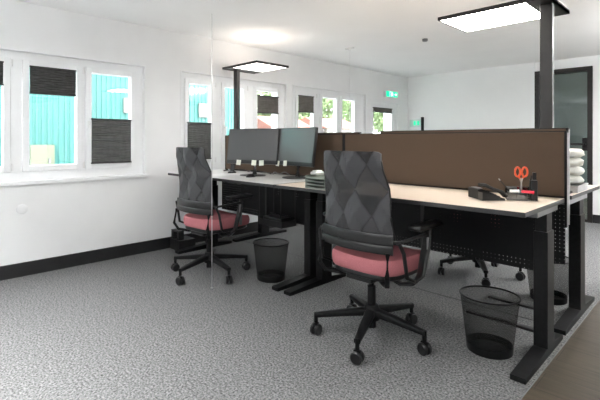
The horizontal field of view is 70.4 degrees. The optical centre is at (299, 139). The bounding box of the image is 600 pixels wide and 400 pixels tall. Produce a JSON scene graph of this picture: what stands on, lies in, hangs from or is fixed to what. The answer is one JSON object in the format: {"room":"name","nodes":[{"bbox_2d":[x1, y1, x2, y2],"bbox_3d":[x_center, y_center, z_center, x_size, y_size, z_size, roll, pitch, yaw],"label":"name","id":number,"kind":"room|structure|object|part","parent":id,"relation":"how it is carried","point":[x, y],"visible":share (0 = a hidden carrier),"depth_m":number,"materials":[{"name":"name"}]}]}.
{"room":"open-plan office","nodes":[
{"label":"open-plan office","id":0,"kind":"room"},
{"bbox_2d":[0,0,407,265],"bbox_3d":[-1.570,-0.010,4.582,0.300,2.320,10.260,0,0,45],"label":"wall","id":1,"kind":"structure","parent":0,"point":[66,218],"depth_m":4.26,"materials":[{"name":"white paint"}]},
{"bbox_2d":[16,204,27,213],"bbox_3d":[-2.346,0.583,3.587,0.009,0.084,0.084,0,0,45],"label":"socket cover","id":2,"kind":"object","parent":1,"relation":"attached to","point":[22,208],"visible":1,"depth_m":3.58,"materials":[{"name":"white plastic"}]},
{"bbox_2d":[0,47,147,186],"bbox_3d":[-2.408,-0.191,3.596,0.150,1.142,2.280,0,0,45],"label":"window","id":3,"kind":"structure","parent":1,"relation":"in","point":[15,170],"depth_m":3.89,"materials":[{"name":"white plastic"}]},
{"bbox_2d":[0,61,3,85],"bbox_3d":[-2.573,-0.550,3.388,0.026,0.200,0.352,0,0,45],"label":"blind","id":4,"kind":"object","parent":3,"relation":"attached to","point":[1,62],"visible":1,"depth_m":3.50,"materials":[{"name":"grey fabric"}]},
{"bbox_2d":[29,65,75,96],"bbox_3d":[-2.187,-0.519,3.774,0.026,0.242,0.371,0,0,45],"label":"blind","id":5,"kind":"object","parent":3,"relation":"attached to","point":[43,80],"visible":1,"depth_m":3.77,"materials":[{"name":"grey fabric"}]},
{"bbox_3d":[-2.189,-0.634,3.776,0.020,0.012,0.371,0,0,45],"label":"rail","id":6,"kind":"part","parent":5,"relation":"part of","materials":[{"name":"black metal"}]},
{"bbox_3d":[-2.189,-0.404,3.776,0.020,0.012,0.371,0,0,45],"label":"rail","id":7,"kind":"part","parent":5,"relation":"part of","materials":[{"name":"black metal"}]},
{"bbox_3d":[-2.383,0.364,3.571,0.080,0.032,2.280,0,0,45],"label":"sill","id":8,"kind":"part","parent":3,"relation":"part of","materials":[{"name":"white plastic"}]},
{"bbox_3d":[-1.968,-0.100,3.980,0.045,0.160,0.028,0,0,45],"label":"handle","id":9,"kind":"part","parent":3,"relation":"part of","materials":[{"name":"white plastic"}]},
{"bbox_2d":[91,118,131,163],"bbox_3d":[-1.828,0.010,4.133,0.026,0.430,0.382,0,0,45],"label":"blind","id":10,"kind":"object","parent":3,"relation":"attached to","point":[111,138],"visible":1,"depth_m":4.13,"materials":[{"name":"grey fabric"}]},
{"bbox_3d":[-1.830,-0.199,4.135,0.020,0.012,0.382,0,0,45],"label":"rail","id":11,"kind":"part","parent":10,"relation":"part of","materials":[{"name":"metal"}]},
{"bbox_3d":[-1.830,0.219,4.135,0.020,0.012,0.382,0,0,45],"label":"rail","id":12,"kind":"part","parent":10,"relation":"part of","materials":[{"name":"metal"}]},
{"bbox_2d":[0,217,296,280],"bbox_3d":[-1.458,1.093,4.471,0.015,0.115,9.860,0,0,45],"label":"baseboard","id":13,"kind":"structure","parent":1,"relation":"attached to","point":[22,269],"depth_m":3.96,"materials":[{"name":"black plastic"}]},
{"bbox_2d":[181,70,286,169],"bbox_3d":[-0.774,-0.191,5.229,0.150,1.142,1.620,0,0,45],"label":"window","id":14,"kind":"structure","parent":1,"relation":"in","point":[248,89],"depth_m":5.06,"materials":[{"name":"white plastic"}]},
{"bbox_2d":[187,122,210,158],"bbox_3d":[-1.138,0.010,4.822,0.026,0.420,0.310,0,0,45],"label":"blind","id":15,"kind":"object","parent":14,"relation":"attached to","point":[199,133],"visible":0.61,"depth_m":4.83,"materials":[{"name":"grey fabric"}]},
{"bbox_2d":[257,95,278,113],"bbox_3d":[-0.414,-0.460,5.547,0.026,0.230,0.360,0,0,45],"label":"blind","id":16,"kind":"object","parent":14,"relation":"attached to","point":[266,104],"visible":1,"depth_m":5.54,"materials":[{"name":"grey fabric"}]},
{"bbox_2d":[292,84,366,133],"bbox_3d":[0.463,-0.191,6.466,0.150,1.142,1.740,0,0,45],"label":"window","id":17,"kind":"structure","parent":1,"relation":"in","point":[357,100],"depth_m":6.54,"materials":[{"name":"white plastic"}]},
{"bbox_2d":[298,95,313,112],"bbox_3d":[0.092,-0.510,6.053,0.026,0.240,0.310,0,0,45],"label":"blind","id":18,"kind":"object","parent":17,"relation":"attached to","point":[306,104],"visible":1,"depth_m":6.05,"materials":[{"name":"black fabric"}]},
{"bbox_2d":[370,101,396,132],"bbox_3d":[1.441,0.250,7.441,0.155,1.800,0.840,0,0,45],"label":"window","id":19,"kind":"structure","parent":1,"relation":"in","point":[392,117],"depth_m":7.63,"materials":[{"name":"white plastic"}]},
{"bbox_2d":[373,107,391,112],"bbox_3d":[1.446,-0.517,7.407,0.026,0.085,0.580,0,0,45],"label":"blind","id":20,"kind":"object","parent":19,"relation":"attached to","point":[375,109],"visible":1,"depth_m":7.39,"materials":[{"name":"black fabric"}]},
{"bbox_2d":[383,90,397,97],"bbox_3d":[1.604,-0.805,7.504,0.056,0.110,0.380,0,0,45],"label":"exit sign","id":21,"kind":"object","parent":1,"relation":"attached to","point":[391,94],"visible":1,"depth_m":7.45,"materials":[{"name":"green plastic"}]},
{"bbox_2d":[0,198,599,399],"bbox_3d":[2.369,1.250,3.005,8.100,0.200,13.600,0,0,45],"label":"floor","id":22,"kind":"structure","parent":0,"point":[122,328],"depth_m":2.46,"materials":[{"name":"grey carpet"}]},
{"bbox_2d":[170,228,195,249],"bbox_3d":[-1.241,1.048,4.501,0.200,0.205,0.190,0,0,45],"label":"box","id":23,"kind":"object","parent":22,"relation":"on","point":[178,241],"visible":0.92,"depth_m":4.44,"materials":[{"name":"black plastic"}]},
{"bbox_2d":[211,14,212,287],"bbox_3d":[-0.684,0.084,3.300,0.018,2.132,0.017,0,0,45],"label":"rod","id":24,"kind":"object","parent":22,"relation":"on","point":[211,14],"visible":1,"depth_m":3.30,"materials":[{"name":"silver metal"}]},
{"bbox_2d":[171,147,253,285],"bbox_3d":[-0.782,0.605,3.634,0.704,1.090,0.672,0,0,39],"label":"office chair","id":25,"kind":"object","parent":22,"relation":"on","point":[194,199],"visible":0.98,"depth_m":3.49,"materials":[{"name":"black fabric"}]},
{"bbox_3d":[-0.954,0.644,3.770,0.236,0.322,0.267,0,0,41],"label":"armrest","id":26,"kind":"part","parent":25,"relation":"part of","materials":[{"name":"black plastic"}]},
{"bbox_3d":[-0.900,0.305,3.508,0.480,0.490,0.132,0,0,41],"label":"backrest","id":27,"kind":"part","parent":25,"relation":"part of","materials":[{"name":"grey fabric"}]},
{"bbox_3d":[-0.725,0.689,3.709,0.475,0.092,0.480,0,0,41],"label":"seat","id":28,"kind":"part","parent":25,"relation":"part of","materials":[{"name":"fabric"}]},
{"bbox_3d":[-0.633,0.644,3.491,0.236,0.322,0.267,0,0,41],"label":"armrest","id":29,"kind":"part","parent":25,"relation":"part of","materials":[{"name":"black plastic"}]},
{"bbox_2d":[168,169,316,291],"bbox_3d":[-0.513,0.740,3.979,1.600,0.820,0.722,0,0,45],"label":"desk","id":30,"kind":"object","parent":22,"relation":"on","point":[278,217],"visible":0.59,"depth_m":3.86,"materials":[{"name":"black metal"}]},
{"bbox_3d":[-0.954,0.800,4.591,0.070,0.620,0.120,0,0,45],"label":"leg","id":31,"kind":"part","parent":30,"relation":"part of","materials":[{"name":"metal"}]},
{"bbox_2d":[212,173,227,175],"bbox_3d":[-0.764,0.329,4.016,0.210,0.001,0.296,0,0,34],"label":"paper sheet","id":32,"kind":"object","parent":30,"relation":"on","point":[219,174],"visible":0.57,"depth_m":4.04,"materials":[{"name":"white paper"}]},
{"bbox_2d":[228,164,235,172],"bbox_3d":[-0.679,0.254,4.243,0.090,0.152,0.090,0,0,22],"label":"cordless phone","id":33,"kind":"object","parent":30,"relation":"on","point":[232,168],"visible":0.65,"depth_m":4.24,"materials":[{"name":"black plastic"}]},
{"bbox_2d":[226,173,258,174],"bbox_3d":[-0.551,0.327,4.115,0.296,0.001,0.210,0,0,-22],"label":"paper sheet","id":34,"kind":"object","parent":30,"relation":"on","point":[226,173],"visible":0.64,"depth_m":4.15,"materials":[{"name":"white paper"}]},
{"bbox_3d":[-0.600,0.560,4.434,0.743,0.400,0.002,0,0,45],"label":"modesty panel","id":35,"kind":"part","parent":30,"relation":"part of","materials":[{"name":"black metal"}]},
{"bbox_2d":[223,169,270,173],"bbox_3d":[-0.539,0.312,4.247,0.672,0.033,0.112,0,0,32],"label":"cable","id":36,"kind":"object","parent":30,"relation":"on","point":[235,169],"visible":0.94,"depth_m":4.28,"materials":[{"name":"black plastic"}]},
{"bbox_2d":[226,128,279,176],"bbox_3d":[-0.438,0.112,3.946,0.540,0.436,0.195,0,0,25],"label":"monitor","id":37,"kind":"object","parent":30,"relation":"on","point":[254,147],"visible":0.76,"depth_m":3.92,"materials":[{"name":"black plastic"}]},
{"bbox_2d":[258,186,295,228],"bbox_3d":[-0.209,0.568,3.886,0.320,0.415,0.180,0,0,45],"label":"basket","id":38,"kind":"object","parent":30,"relation":"on","point":[280,219],"depth_m":3.92,"materials":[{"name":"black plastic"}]},
{"bbox_2d":[225,134,343,174],"bbox_3d":[-0.227,0.223,4.166,1.708,0.549,0.032,0,0,45],"label":"screen","id":39,"kind":"object","parent":30,"relation":"attached to","point":[332,142],"visible":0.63,"depth_m":3.79,"materials":[{"name":"brown fabric"}]},
{"bbox_3d":[-0.058,0.560,3.892,0.743,0.400,0.002,0,0,45],"label":"modesty panel","id":40,"kind":"part","parent":30,"relation":"part of","materials":[{"name":"black metal"}]},
{"bbox_2d":[276,127,317,178],"bbox_3d":[-0.046,0.112,3.680,0.195,0.436,0.540,0,0,-39],"label":"monitor","id":41,"kind":"object","parent":30,"relation":"on","point":[297,146],"visible":0.88,"depth_m":3.62,"materials":[{"name":"black plastic"}]},
{"bbox_3d":[0.100,0.800,3.538,0.070,0.620,0.120,0,0,45],"label":"leg","id":42,"kind":"part","parent":30,"relation":"part of","materials":[{"name":"black metal"}]},
{"bbox_2d":[253,238,288,282],"bbox_3d":[-0.240,0.997,3.521,0.311,0.307,0.287,0,0,34],"label":"bin","id":43,"kind":"object","parent":22,"relation":"on","point":[270,253],"visible":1,"depth_m":3.42,"materials":[{"name":"black metal"}]},
{"bbox_2d":[232,170,336,268],"bbox_3d":[0.084,0.740,4.576,1.600,0.820,0.850,0,0,45],"label":"desk","id":44,"kind":"object","parent":22,"relation":"on","point":[263,230],"visible":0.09,"depth_m":5.03,"materials":[{"name":"black metal"}]},
{"bbox_2d":[222,60,288,128],"bbox_3d":[-0.527,-0.259,4.904,0.660,1.177,0.470,0,0,45],"label":"desk lamp","id":45,"kind":"object","parent":44,"relation":"on","point":[253,67],"visible":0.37,"depth_m":4.95,"materials":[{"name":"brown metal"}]},
{"bbox_2d":[234,63,284,71],"bbox_3d":[-0.459,-0.829,4.836,0.443,0.011,0.446,0,0,45],"label":"diffuser","id":46,"kind":"object","parent":45,"relation":"attached to","point":[255,67],"depth_m":4.82,"materials":[{"name":"white plastic"}]},
{"bbox_3d":[-0.439,0.800,5.106,0.070,0.620,0.120,0,0,45],"label":"leg","id":47,"kind":"part","parent":44,"relation":"part of","materials":[{"name":"black metal"}]},
{"bbox_2d":[236,132,360,170],"bbox_3d":[-0.110,0.215,4.183,1.750,0.563,0.032,0,0,45],"label":"screen","id":48,"kind":"object","parent":44,"relation":"attached to","point":[337,132],"visible":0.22,"depth_m":3.68,"materials":[{"name":"brown fabric"}]},
{"bbox_3d":[-0.110,0.132,4.183,1.718,0.383,0.028,0,0,45],"label":"felt panel","id":49,"kind":"part","parent":48,"relation":"part of","materials":[{"name":"brown fabric"}]},
{"bbox_2d":[310,150,442,365],"bbox_3d":[0.436,0.605,2.517,0.659,1.090,0.724,0,0,-32],"label":"office chair","id":50,"kind":"object","parent":22,"relation":"on","point":[358,224],"visible":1,"depth_m":2.32,"materials":[{"name":"black fabric"}]},
{"bbox_3d":[0.252,0.644,2.621,0.236,0.322,0.267,0,0,45],"label":"armrest","id":51,"kind":"part","parent":50,"relation":"part of","materials":[{"name":"black plastic"}]},
{"bbox_3d":[0.288,0.305,2.355,0.480,0.490,0.132,0,0,45],"label":"backrest","id":52,"kind":"part","parent":50,"relation":"part of","materials":[{"name":"grey fabric"}]},
{"bbox_3d":[0.476,0.689,2.543,0.475,0.092,0.480,0,0,45],"label":"seat","id":53,"kind":"part","parent":50,"relation":"part of","materials":[{"name":"fabric"}]},
{"bbox_3d":[0.553,0.644,2.319,0.236,0.322,0.267,0,0,45],"label":"armrest","id":54,"kind":"part","parent":50,"relation":"part of","materials":[{"name":"black plastic"}]},
{"bbox_2d":[230,237,572,330],"bbox_3d":[0.392,1.149,3.808,3.530,0.002,0.012,0,0,45],"label":"trim","id":55,"kind":"structure","parent":22,"relation":"on","point":[230,237],"depth_m":3.20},
{"bbox_2d":[275,182,564,384],"bbox_3d":[0.675,0.740,2.792,1.710,0.820,0.722,0,0,45],"label":"desk","id":56,"kind":"object","parent":22,"relation":"on","point":[414,202],"visible":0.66,"depth_m":2.55,"materials":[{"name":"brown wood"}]},
{"bbox_2d":[305,185,324,189],"bbox_3d":[0.233,0.320,2.956,0.240,0.020,0.320,0,0,45],"label":"tray","id":57,"kind":"object","parent":56,"relation":"on","point":[306,186],"visible":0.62,"depth_m":2.92,"materials":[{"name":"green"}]},
{"bbox_2d":[305,182,324,186],"bbox_3d":[0.233,0.297,2.956,0.240,0.020,0.320,0,0,43],"label":"tray","id":58,"kind":"object","parent":57,"relation":"on","point":[306,183],"visible":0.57,"depth_m":2.91,"materials":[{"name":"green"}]},
{"bbox_2d":[305,178,324,182],"bbox_3d":[0.233,0.275,2.956,0.240,0.020,0.320,0,0,45],"label":"tray","id":59,"kind":"object","parent":58,"relation":"on","point":[306,179],"visible":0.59,"depth_m":2.92,"materials":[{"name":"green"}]},
{"bbox_2d":[305,174,324,179],"bbox_3d":[0.233,0.253,2.956,0.240,0.020,0.320,0,0,43],"label":"tray","id":60,"kind":"object","parent":59,"relation":"on","point":[321,177],"visible":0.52,"depth_m":2.94,"materials":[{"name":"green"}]},
{"bbox_2d":[311,170,323,174],"bbox_3d":[0.120,0.225,2.949,0.060,0.030,0.080,0,0,45],"label":"stapler","id":61,"kind":"object","parent":60,"relation":"on","point":[315,172],"visible":0.98,"depth_m":2.93,"materials":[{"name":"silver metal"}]},
{"bbox_3d":[0.195,0.800,3.443,0.070,0.620,0.120,0,0,45],"label":"leg","id":62,"kind":"part","parent":56,"relation":"part of","materials":[{"name":"black metal"}]},
{"bbox_3d":[0.568,0.560,3.266,0.798,0.400,0.002,0,0,45],"label":"modesty panel","id":63,"kind":"part","parent":56,"relation":"part of","materials":[{"name":"black metal"}]},
{"bbox_2d":[344,131,567,227],"bbox_3d":[0.949,0.223,2.989,1.625,0.549,0.032,0,0,45],"label":"screen","id":64,"kind":"object","parent":56,"relation":"attached to","point":[464,160],"visible":0.77,"depth_m":2.79,"materials":[{"name":"brown fabric"}]},
{"bbox_3d":[0.949,0.139,2.989,1.593,0.369,0.028,0,0,45],"label":"felt panel","id":65,"kind":"part","parent":64,"relation":"part of","materials":[{"name":"brown fabric"}]},
{"bbox_2d":[468,183,507,200],"bbox_3d":[1.054,0.283,2.397,0.157,0.094,0.178,0,0,-3],"label":"desk phone","id":66,"kind":"object","parent":56,"relation":"on","point":[475,192],"visible":1,"depth_m":2.32,"materials":[{"name":"black plastic"}]},
{"bbox_3d":[1.149,0.560,2.685,0.798,0.400,0.002,0,0,45],"label":"modesty panel","id":67,"kind":"part","parent":56,"relation":"part of","materials":[{"name":"black metal"}]},
{"bbox_2d":[505,172,537,200],"bbox_3d":[1.221,0.255,2.344,0.153,0.150,0.080,0,0,20],"label":"pen holder","id":68,"kind":"object","parent":56,"relation":"on","point":[533,184],"visible":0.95,"depth_m":2.32,"materials":[{"name":"black plastic"}]},
{"bbox_2d":[514,166,527,191],"bbox_3d":[1.227,0.229,2.357,0.076,0.166,0.015,0,0,5],"label":"scissors","id":69,"kind":"object","parent":68,"relation":"in","point":[519,168],"visible":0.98,"depth_m":2.35,"materials":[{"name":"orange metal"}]},
{"bbox_3d":[1.208,0.181,2.359,0.038,0.070,0.010,0,0,5],"label":"handle","id":70,"kind":"part","parent":69,"relation":"part of","materials":[{"name":"orange plastic"}]},
{"bbox_3d":[1.246,0.181,2.356,0.038,0.070,0.010,0,0,5],"label":"handle","id":71,"kind":"part","parent":69,"relation":"part of","materials":[{"name":"orange plastic"}]},
{"bbox_2d":[521,190,533,193],"bbox_3d":[1.227,0.281,2.290,0.061,0.022,0.018,0,0,20],"label":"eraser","id":72,"kind":"object","parent":68,"relation":"on","point":[522,191],"visible":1,"depth_m":2.29,"materials":[{"name":"red rubber"}]},
{"bbox_3d":[1.304,0.374,2.290,0.060,0.039,0.362,0,0,45],"label":"support arm","id":73,"kind":"part","parent":56,"relation":"part of","materials":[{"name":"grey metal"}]},
{"bbox_3d":[1.326,0.800,2.312,0.070,0.620,0.120,0,0,45],"label":"leg","id":74,"kind":"part","parent":56,"relation":"part of","materials":[{"name":"black metal"}]},
{"bbox_2d":[421,117,423,129],"bbox_3d":[2.171,0.370,7.587,0.240,1.560,0.200,0,0,45],"label":"post","id":75,"kind":"object","parent":22,"relation":"on","point":[422,118],"visible":0.26,"depth_m":7.59,"materials":[{"name":"black metal"}]},
{"bbox_2d":[438,214,525,285],"bbox_3d":[1.542,0.605,3.661,0.704,1.090,0.689,0,0,45],"label":"office chair","id":76,"kind":"object","parent":22,"relation":"on","point":[520,275],"visible":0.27,"depth_m":3.59,"materials":[{"name":"black plastic"}]},
{"bbox_2d":[459,285,520,359],"bbox_3d":[1.037,0.997,2.326,0.311,0.307,0.287,0,0,28],"label":"bin","id":77,"kind":"object","parent":22,"relation":"on","point":[490,313],"visible":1,"depth_m":2.23,"materials":[{"name":"black metal"}]},
{"bbox_2d":[388,182,599,335],"bbox_3d":[1.271,0.740,3.389,1.710,0.820,0.850,0,0,45],"label":"desk","id":78,"kind":"object","parent":22,"relation":"on","point":[579,302],"visible":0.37,"depth_m":2.77,"materials":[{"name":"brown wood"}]},
{"bbox_2d":[380,128,569,224],"bbox_3d":[1.115,0.212,2.958,1.315,0.569,0.032,0,0,45],"label":"screen","id":79,"kind":"object","parent":78,"relation":"attached to","point":[524,129],"visible":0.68,"depth_m":2.69,"materials":[{"name":"brown fabric"}]},
{"bbox_3d":[1.115,0.129,2.958,1.283,0.389,0.028,0,0,45],"label":"felt panel","id":80,"kind":"part","parent":79,"relation":"part of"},
{"bbox_3d":[1.333,0.560,2.869,0.798,0.400,0.002,0,0,45],"label":"modesty panel","id":81,"kind":"part","parent":78,"relation":"part of","materials":[{"name":"black metal"}]},
{"bbox_2d":[438,0,572,193],"bbox_3d":[1.425,-0.274,2.924,0.780,1.207,0.470,0,0,45],"label":"floor lamp","id":82,"kind":"object","parent":78,"relation":"on","point":[517,11],"visible":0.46,"depth_m":2.69,"materials":[{"name":"black metal"}]},
{"bbox_2d":[442,3,539,31],"bbox_3d":[1.357,-0.859,2.992,0.563,0.011,0.446,0,0,45],"label":"diffuser","id":83,"kind":"object","parent":82,"relation":"attached to","point":[503,14],"depth_m":2.96,"materials":[{"name":"white plastic"}]},
{"bbox_3d":[1.773,0.374,2.759,0.060,0.039,0.490,0,0,45],"label":"support arm","id":84,"kind":"part","parent":78,"relation":"part of","materials":[{"name":"grey metal"}]},
{"bbox_3d":[1.841,0.800,2.826,0.070,0.620,0.120,0,0,45],"label":"leg","id":85,"kind":"part","parent":78,"relation":"part of","materials":[{"name":"black metal"}]},
{"bbox_2d":[570,182,587,192],"bbox_3d":[1.757,0.307,2.797,0.184,0.045,0.284,0,0,45],"label":"cardboard box","id":86,"kind":"object","parent":78,"relation":"on","point":[576,188],"visible":0.47,"depth_m":2.66,"materials":[{"name":"white cardboard"}]},
{"bbox_2d":[570,175,583,183],"bbox_3d":[1.742,0.256,2.756,0.168,0.058,0.164,0,0,45],"label":"bundle","id":87,"kind":"object","parent":86,"relation":"on","point":[577,179],"visible":0.48,"depth_m":2.68,"materials":[{"name":"white fabric"}]},
{"bbox_2d":[570,166,584,175],"bbox_3d":[1.745,0.199,2.753,0.169,0.058,0.166,0,0,5],"label":"bundle","id":88,"kind":"object","parent":87,"relation":"on","point":[574,170],"visible":0.49,"depth_m":2.68,"materials":[{"name":"white fabric"}]},
{"bbox_2d":[570,158,583,165],"bbox_3d":[1.745,0.141,2.753,0.165,0.058,0.169,0,0,-35],"label":"bundle","id":89,"kind":"object","parent":88,"relation":"on","point":[573,161],"visible":0.38,"depth_m":2.68,"materials":[{"name":"white fabric"}]},
{"bbox_2d":[570,149,584,157],"bbox_3d":[1.745,0.085,2.750,0.164,0.058,0.162,0,0,15],"label":"bundle","id":90,"kind":"object","parent":89,"relation":"on","point":[574,153],"visible":0.52,"depth_m":2.68,"materials":[{"name":"white fabric"}]},
{"bbox_2d":[517,323,532,331],"bbox_3d":[1.266,1.142,2.694,0.420,0.016,0.040,0,0,45],"label":"cable cover","id":91,"kind":"object","parent":22,"relation":"on","point":[521,326],"visible":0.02,"depth_m":2.58,"materials":[{"name":"black plastic"}]},
{"bbox_2d":[520,302,532,309],"bbox_3d":[1.527,1.142,2.956,0.420,0.016,0.040,0,0,45],"label":"cable cover","id":92,"kind":"object","parent":22,"relation":"on","point":[521,304],"visible":0.17,"depth_m":2.91,"materials":[{"name":"black plastic"}]},
{"bbox_2d":[527,254,568,304],"bbox_3d":[1.789,0.997,3.062,0.311,0.307,0.287,0,0,39],"label":"bin","id":93,"kind":"object","parent":22,"relation":"on","point":[561,272],"visible":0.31,"depth_m":2.94,"materials":[{"name":"black metal"}]},
{"bbox_2d":[520,299,599,399],"bbox_3d":[1.054,1.149,1.959,0.004,0.002,9.860,0,0,45],"label":"trim","id":94,"kind":"structure","parent":22,"relation":"on","point":[599,299],"depth_m":2.26,"materials":[{"name":"grey metal"}]},
{"bbox_2d":[17,0,599,76],"bbox_3d":[1.188,-1.270,1.824,8.100,0.200,10.260,0,0,45],"label":"ceiling","id":95,"kind":"structure","parent":0,"point":[386,36],"depth_m":4.42,"materials":[{"name":"white paint"}]},
{"bbox_2d":[408,55,599,214],"bbox_3d":[4.837,-0.010,5.261,7.800,2.320,0.240,0,0,45],"label":"wall","id":96,"kind":"structure","parent":0,"point":[501,97],"depth_m":6.90,"materials":[{"name":"white paint"}]},
{"bbox_2d":[410,119,420,126],"bbox_3d":[2.144,-0.310,7.815,0.280,0.140,0.036,0,0,45],"label":"wall sign","id":97,"kind":"object","parent":96,"relation":"attached to","point":[414,122],"visible":0.65,"depth_m":7.81,"materials":[{"name":"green plastic"}]},
{"bbox_2d":[535,66,592,222],"bbox_3d":[3.833,0.060,6.187,0.730,2.180,0.150,0,0,45],"label":"door","id":98,"kind":"structure","parent":96,"relation":"in","point":[587,143],"depth_m":5.92,"materials":[{"name":"black metal"}]},
{"bbox_3d":[3.953,0.060,6.018,0.200,0.180,0.080,0,0,45],"label":"handle","id":99,"kind":"part","parent":98,"relation":"part of","materials":[{"name":"black plastic"}]},
{"bbox_2d":[593,214,599,223],"bbox_3d":[4.690,1.093,5.256,7.600,0.115,0.055,0,0,45],"label":"baseboard","id":100,"kind":"structure","parent":96,"relation":"attached to","point":[596,218],"depth_m":5.87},
{"bbox_2d":[554,72,586,182],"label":"glass door","id":101,"kind":"structure","parent":0,"point":[570,90],"depth_m":9.12,"materials":[{"name":"glass"}]},
{"label":"outside","id":102,"kind":"structure","parent":0,"visible":0},
{"bbox_3d":[-12.198,1.700,33.411,55.500,0.100,90.000,0,0,45],"label":"ground","id":103,"kind":"structure","parent":102,"visible":0},
{"bbox_2d":[0,67,233,165],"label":"window","id":104,"kind":"structure","parent":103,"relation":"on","point":[51,117],"depth_m":10.09,"materials":[{"name":"clear glass"}]},
{"bbox_3d":[-5.851,0.880,9.655,0.070,1.540,0.480,0,0,45],"label":"door","id":105,"kind":"part","parent":104,"relation":"part of","materials":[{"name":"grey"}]},
{"bbox_2d":[257,91,270,116],"bbox_3d":[-1.962,-0.730,22.033,2.554,4.770,2.537,0,0,45],"label":"tree","id":106,"kind":"object","parent":103,"relation":"on","point":[258,92],"visible":0.05,"depth_m":21.25,"materials":[{"name":"green plant"}]},
{"bbox_2d":[257,116,309,128],"bbox_3d":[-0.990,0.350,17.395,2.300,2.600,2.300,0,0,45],"label":"house","id":107,"kind":"structure","parent":103,"relation":"on","point":[262,121],"depth_m":16.46,"materials":[{"name":"white plastic"}]},
{"bbox_2d":[298,96,309,119],"bbox_3d":[-0.144,-0.538,23.892,2.274,4.386,2.325,0,0,45],"label":"tree","id":108,"kind":"object","parent":103,"relation":"on","point":[301,115],"visible":0.06,"depth_m":23.13,"materials":[{"name":"green plant"}]},
{"bbox_2d":[301,117,350,132],"bbox_3d":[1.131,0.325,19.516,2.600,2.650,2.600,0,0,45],"label":"house","id":109,"kind":"structure","parent":103,"relation":"on","point":[327,123],"depth_m":18.66,"materials":[{"name":"white plastic"}]},
{"bbox_2d":[322,98,349,119],"bbox_3d":[1.682,-0.808,25.727,2.544,4.925,2.517,0,0,45],"label":"tree","id":110,"kind":"object","parent":103,"relation":"on","point":[327,104],"visible":0.31,"depth_m":24.95,"materials":[{"name":"green plant"}]},
{"bbox_2d":[343,101,350,122],"bbox_3d":[3.529,-0.772,27.572,2.588,4.854,2.535,0,0,45],"label":"tree","id":111,"kind":"object","parent":103,"relation":"on","point":[349,102],"visible":0.09,"depth_m":26.76,"materials":[{"name":"green plant"}]},
{"bbox_2d":[373,112,382,132],"bbox_3d":[6.059,-0.647,30.096,2.540,4.605,2.586,0,0,45],"label":"tree","id":112,"kind":"object","parent":103,"relation":"on","point":[377,117],"visible":0.24,"depth_m":29.54,"materials":[{"name":"green plant"}]}
]}

